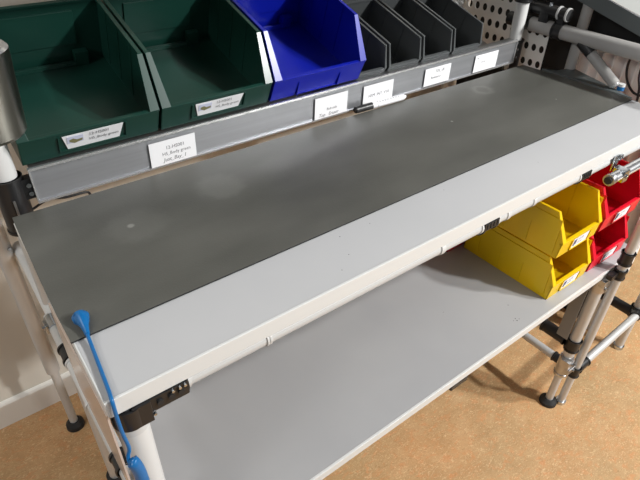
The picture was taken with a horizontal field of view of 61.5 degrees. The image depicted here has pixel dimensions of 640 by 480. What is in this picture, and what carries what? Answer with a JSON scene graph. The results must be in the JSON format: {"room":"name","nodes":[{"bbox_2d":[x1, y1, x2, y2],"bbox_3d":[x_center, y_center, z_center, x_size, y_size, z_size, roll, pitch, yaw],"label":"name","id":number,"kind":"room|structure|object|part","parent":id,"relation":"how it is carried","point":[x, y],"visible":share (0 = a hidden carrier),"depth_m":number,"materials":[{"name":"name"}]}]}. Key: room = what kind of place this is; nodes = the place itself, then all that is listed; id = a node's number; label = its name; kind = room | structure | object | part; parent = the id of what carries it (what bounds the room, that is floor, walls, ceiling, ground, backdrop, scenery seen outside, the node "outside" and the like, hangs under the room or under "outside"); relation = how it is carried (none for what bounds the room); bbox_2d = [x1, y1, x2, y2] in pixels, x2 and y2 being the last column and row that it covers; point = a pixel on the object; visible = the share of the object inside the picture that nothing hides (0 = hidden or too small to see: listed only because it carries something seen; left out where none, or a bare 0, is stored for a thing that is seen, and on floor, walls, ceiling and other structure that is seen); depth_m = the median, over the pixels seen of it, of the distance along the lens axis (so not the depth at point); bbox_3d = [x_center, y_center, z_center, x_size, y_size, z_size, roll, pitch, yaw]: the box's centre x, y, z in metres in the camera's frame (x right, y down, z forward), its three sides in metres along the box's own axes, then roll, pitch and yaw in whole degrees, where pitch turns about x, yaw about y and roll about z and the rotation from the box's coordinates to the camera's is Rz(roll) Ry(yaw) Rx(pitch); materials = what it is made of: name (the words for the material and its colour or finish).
{"room":"workshop","nodes":[
{"label":"workshop","id":0,"kind":"room"},
{"bbox_2d":[0,0,470,401],"bbox_3d":[0.211,-1.047,1.647,5.800,2.700,0.080,-24,43,-30],"label":"wall","id":1,"kind":"structure","parent":0,"point":[22,369],"depth_m":1.59,"materials":[{"name":"beige paint"}]},
{"bbox_2d":[0,371,76,428],"bbox_3d":[0.209,0.021,2.394,5.800,0.096,0.014,-24,43,-30],"label":"baseboard","id":2,"kind":"structure","parent":1,"relation":"attached to","point":[13,409],"depth_m":1.69,"materials":[{"name":"white paint"}]},
{"bbox_2d":[0,249,639,479],"bbox_3d":[1.100,0.783,1.500,5.800,0.020,3.000,-24,43,-30],"label":"floor","id":3,"kind":"structure","parent":0,"point":[494,425],"depth_m":1.69,"materials":[{"name":"beige laminate"}]},
{"bbox_2d":[0,0,639,479],"bbox_3d":[0.140,-0.304,1.232,1.680,2.001,0.920,-24,43,-30],"label":"workbench","id":4,"kind":"object","parent":3,"relation":"on","point":[290,364],"visible":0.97,"depth_m":1.08,"materials":[{"name":"grey laminate"}]},
{"bbox_3d":[-0.750,0.069,1.306,0.038,1.228,0.038,-24,43,-30],"label":"leg","id":5,"kind":"part","parent":4,"relation":"part of","materials":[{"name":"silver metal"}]},
{"bbox_3d":[-0.562,-0.127,0.950,0.042,1.980,0.042,-24,43,-30],"label":"post","id":6,"kind":"part","parent":4,"relation":"part of","materials":[{"name":"grey plastic"}]},
{"bbox_2d":[33,191,90,209],"bbox_3d":[-0.493,-0.077,1.030,0.109,0.022,0.022,-19,41,-26],"label":"cable","id":7,"kind":"object","parent":4,"relation":"attached to","point":[83,192],"visible":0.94,"depth_m":1.02,"materials":[{"name":"black rubber"}]},
{"bbox_2d":[0,0,159,165],"bbox_3d":[-0.498,-0.320,1.035,0.257,0.214,0.289,-24,43,-30],"label":"storage bin","id":8,"kind":"object","parent":4,"relation":"on","point":[83,82],"visible":0.98,"depth_m":1.08,"materials":[{"name":"green plastic"}]},
{"bbox_3d":[-0.263,0.557,0.959,0.045,0.806,0.045,-24,43,-30],"label":"leg","id":9,"kind":"part","parent":4,"relation":"part of","materials":[{"name":"grey plastic"}]},
{"bbox_2d":[101,0,272,129],"bbox_3d":[-0.290,-0.410,1.165,0.256,0.214,0.289,-24,43,-30],"label":"storage bin","id":10,"kind":"object","parent":4,"relation":"on","point":[203,59],"visible":0.85,"depth_m":1.21,"materials":[{"name":"green plastic"}]},
{"bbox_3d":[0.044,-0.344,1.329,1.417,0.070,0.007,-24,43,-30],"label":"label rail","id":11,"kind":"part","parent":4,"relation":"part of","materials":[{"name":"silver metal"}]},
{"bbox_2d":[230,0,365,100],"bbox_3d":[-0.078,-0.503,1.297,0.264,0.214,0.289,-24,43,-30],"label":"storage bin","id":12,"kind":"object","parent":4,"relation":"on","point":[310,45],"visible":0.8,"depth_m":1.35,"materials":[{"name":"blue plastic"}]},
{"bbox_2d":[12,65,631,343],"bbox_3d":[0.154,-0.210,1.221,1.514,0.003,0.362,-24,43,-30],"label":"mat","id":13,"kind":"object","parent":4,"relation":"on","point":[118,254],"visible":1,"depth_m":1.05,"materials":[{"name":"grey rubber"}]},
{"bbox_2d":[71,310,149,479],"bbox_3d":[-0.292,0.271,0.787,0.024,0.309,0.207,-20,42,-27],"label":"cord","id":14,"kind":"object","parent":13,"relation":"hanging from","point":[80,318],"visible":1,"depth_m":0.70,"materials":[{"name":"blue plastic"}]},
{"bbox_3d":[-0.281,0.212,0.723,0.010,0.120,0.149,-18,41,-25],"label":"cord","id":15,"kind":"part","parent":14,"relation":"part of","materials":[{"name":"blue plastic"}]},
{"bbox_2d":[353,94,406,112],"bbox_3d":[0.159,-0.356,1.400,0.175,0.018,0.018,-22,43,-28],"label":"marker","id":16,"kind":"object","parent":13,"relation":"on","point":[368,106],"visible":1,"depth_m":1.39,"materials":[{"name":"white plastic"}]},
{"bbox_2d":[75,100,639,400],"bbox_3d":[0.197,-0.167,1.189,1.512,0.027,0.467,-24,43,-30],"label":"countertop","id":17,"kind":"structure","parent":4,"relation":"on","point":[135,350],"depth_m":0.89,"materials":[{"name":"grey laminate"}]},
{"bbox_2d":[358,21,386,77],"bbox_3d":[0.063,-0.523,1.425,0.099,0.190,0.238,-24,43,-30],"label":"storage bin","id":18,"kind":"object","parent":4,"relation":"on","point":[375,49],"visible":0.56,"depth_m":1.41,"materials":[{"name":"grey plastic"}]},
{"bbox_2d":[342,0,421,70],"bbox_3d":[0.156,-0.564,1.483,0.117,0.190,0.238,-24,43,-30],"label":"storage bin","id":19,"kind":"object","parent":4,"relation":"on","point":[403,43],"visible":0.52,"depth_m":1.50,"materials":[{"name":"grey plastic"}]},
{"bbox_2d":[150,243,626,479],"bbox_3d":[0.248,0.184,1.314,1.375,0.019,0.361,-24,43,-30],"label":"shelf","id":20,"kind":"object","parent":4,"relation":"attached to","point":[304,404],"depth_m":1.15,"materials":[{"name":"grey laminate"}]},
{"bbox_2d":[377,0,452,61],"bbox_3d":[0.256,-0.607,1.545,0.115,0.190,0.238,-24,43,-30],"label":"storage bin","id":21,"kind":"object","parent":4,"relation":"on","point":[436,40],"visible":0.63,"depth_m":1.55,"materials":[{"name":"grey plastic"}]},
{"bbox_2d":[415,0,482,53],"bbox_3d":[0.357,-0.652,1.609,0.123,0.190,0.238,-24,43,-30],"label":"storage bin","id":22,"kind":"object","parent":4,"relation":"on","point":[467,29],"visible":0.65,"depth_m":1.61,"materials":[{"name":"grey plastic"}]},
{"bbox_3d":[0.469,-0.762,1.845,0.033,1.980,0.033,-24,43,-30],"label":"post","id":23,"kind":"part","parent":4,"relation":"part of","materials":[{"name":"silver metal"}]},
{"bbox_2d":[446,241,464,251],"bbox_3d":[0.349,-0.109,1.594,0.186,0.120,0.275,-24,43,-30],"label":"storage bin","id":24,"kind":"object","parent":4,"relation":"on","point":[464,241],"visible":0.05,"depth_m":1.52,"materials":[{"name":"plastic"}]},
{"bbox_3d":[0.603,-0.635,1.678,0.073,1.981,0.039,-24,43,-30],"label":"post","id":25,"kind":"part","parent":4,"relation":"part of","materials":[{"name":"grey plastic"}]},
{"bbox_2d":[464,226,591,298],"bbox_3d":[0.558,0.009,1.443,0.174,0.120,0.275,-24,43,-30],"label":"storage bin","id":26,"kind":"object","parent":4,"relation":"on","point":[543,274],"visible":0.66,"depth_m":1.39,"materials":[{"name":"yellow plastic"}]},
{"bbox_3d":[0.486,0.039,1.407,0.002,0.096,0.250,-24,43,-30],"label":"panel","id":27,"kind":"part","parent":26,"relation":"part of","materials":[{"name":"yellow plastic"}]},
{"bbox_2d":[498,182,602,258],"bbox_3d":[0.553,-0.096,1.378,0.174,0.120,0.275,-24,43,-30],"label":"storage bin","id":28,"kind":"object","parent":26,"relation":"on","point":[558,223],"visible":0.5,"depth_m":1.33,"materials":[{"name":"yellow plastic"}]},
{"bbox_3d":[0.481,-0.066,1.341,0.002,0.096,0.250,-24,43,-30],"label":"panel","id":29,"kind":"part","parent":28,"relation":"part of","materials":[{"name":"yellow plastic"}]},
{"bbox_3d":[0.735,0.193,1.555,0.006,0.245,0.035,-24,43,-30],"label":"plate","id":30,"kind":"part","parent":4,"relation":"part of","materials":[{"name":"grey metal"}]},
{"bbox_3d":[0.766,0.311,1.628,0.033,0.534,0.033,-24,43,-30],"label":"leg","id":31,"kind":"part","parent":4,"relation":"part of","materials":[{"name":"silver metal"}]},
{"bbox_2d":[585,215,629,271],"bbox_3d":[0.707,-0.056,1.536,0.180,0.120,0.275,-24,43,-30],"label":"storage bin","id":32,"kind":"object","parent":4,"relation":"on","point":[605,242],"visible":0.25,"depth_m":1.50,"materials":[{"name":"red plastic"}]},
{"bbox_2d":[581,160,639,231],"bbox_3d":[0.710,-0.163,1.477,0.188,0.120,0.275,-24,43,-30],"label":"storage bin","id":33,"kind":"object","parent":32,"relation":"on","point":[619,199],"visible":0.34,"depth_m":1.45,"materials":[{"name":"red plastic"}]},
{"bbox_3d":[0.632,-0.131,1.436,0.002,0.096,0.250,-24,43,-30],"label":"panel","id":34,"kind":"part","parent":33,"relation":"part of","materials":[{"name":"red plastic"}]},
{"bbox_2d":[456,0,639,316],"bbox_3d":[0.812,-0.585,1.846,0.010,1.750,0.814,-24,43,-30],"label":"board","id":35,"kind":"object","parent":3,"relation":"on","point":[556,52],"visible":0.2,"depth_m":1.80,"materials":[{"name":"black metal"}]},
{"bbox_2d":[463,0,639,404],"bbox_3d":[0.774,-0.428,1.760,0.680,1.600,0.960,-24,43,-30],"label":"tube rack","id":36,"kind":"object","parent":3,"relation":"on","point":[626,13],"visible":0.64,"depth_m":1.61,"materials":[{"name":"grey metal"}]},
{"bbox_3d":[0.781,-0.438,1.763,0.032,1.588,0.032,-24,43,-30],"label":"post","id":37,"kind":"part","parent":36,"relation":"part of","materials":[{"name":"grey metal"}]},
{"bbox_3d":[0.815,-0.470,1.619,0.090,0.027,0.288,-24,43,-30],"label":"corner plate","id":38,"kind":"part","parent":36,"relation":"part of","materials":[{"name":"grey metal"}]},
{"bbox_3d":[0.812,0.224,1.565,0.024,0.774,0.024,-24,43,-30],"label":"leg","id":39,"kind":"part","parent":36,"relation":"part of","materials":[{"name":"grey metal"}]},
{"bbox_2d":[578,0,639,35],"bbox_3d":[0.936,-0.733,1.618,0.352,0.154,0.420,-24,43,-30],"label":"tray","id":40,"kind":"object","parent":36,"relation":"on","point":[626,13],"depth_m":1.51,"materials":[{"name":"grey metal"}]},
{"bbox_3d":[1.117,0.071,1.761,0.030,0.788,0.030,-24,43,-30],"label":"leg","id":41,"kind":"part","parent":36,"relation":"part of","materials":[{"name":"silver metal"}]},
{"bbox_2d":[625,59,639,96],"bbox_3d":[0.956,-0.476,1.566,0.007,0.125,0.143,-24,43,-30],"label":"cable","id":42,"kind":"object","parent":36,"relation":"hanging from","point":[629,60],"visible":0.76,"depth_m":1.61,"materials":[{"name":"black rubber"}]},
{"bbox_2d":[636,70,639,101],"bbox_3d":[0.935,-0.409,1.605,0.038,0.280,0.009,23,42,26],"label":"cable","id":43,"kind":"object","parent":36,"relation":"hanging from","point":[638,92],"visible":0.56,"depth_m":1.57,"materials":[{"name":"black rubber"}]},
{"bbox_2d":[575,50,639,328],"bbox_3d":[0.938,-0.155,1.884,0.038,1.020,0.430,-24,43,-30],"label":"panel","id":44,"kind":"object","parent":3,"relation":"on","point":[617,64],"visible":0.02,"depth_m":1.68,"materials":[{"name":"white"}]}
]}

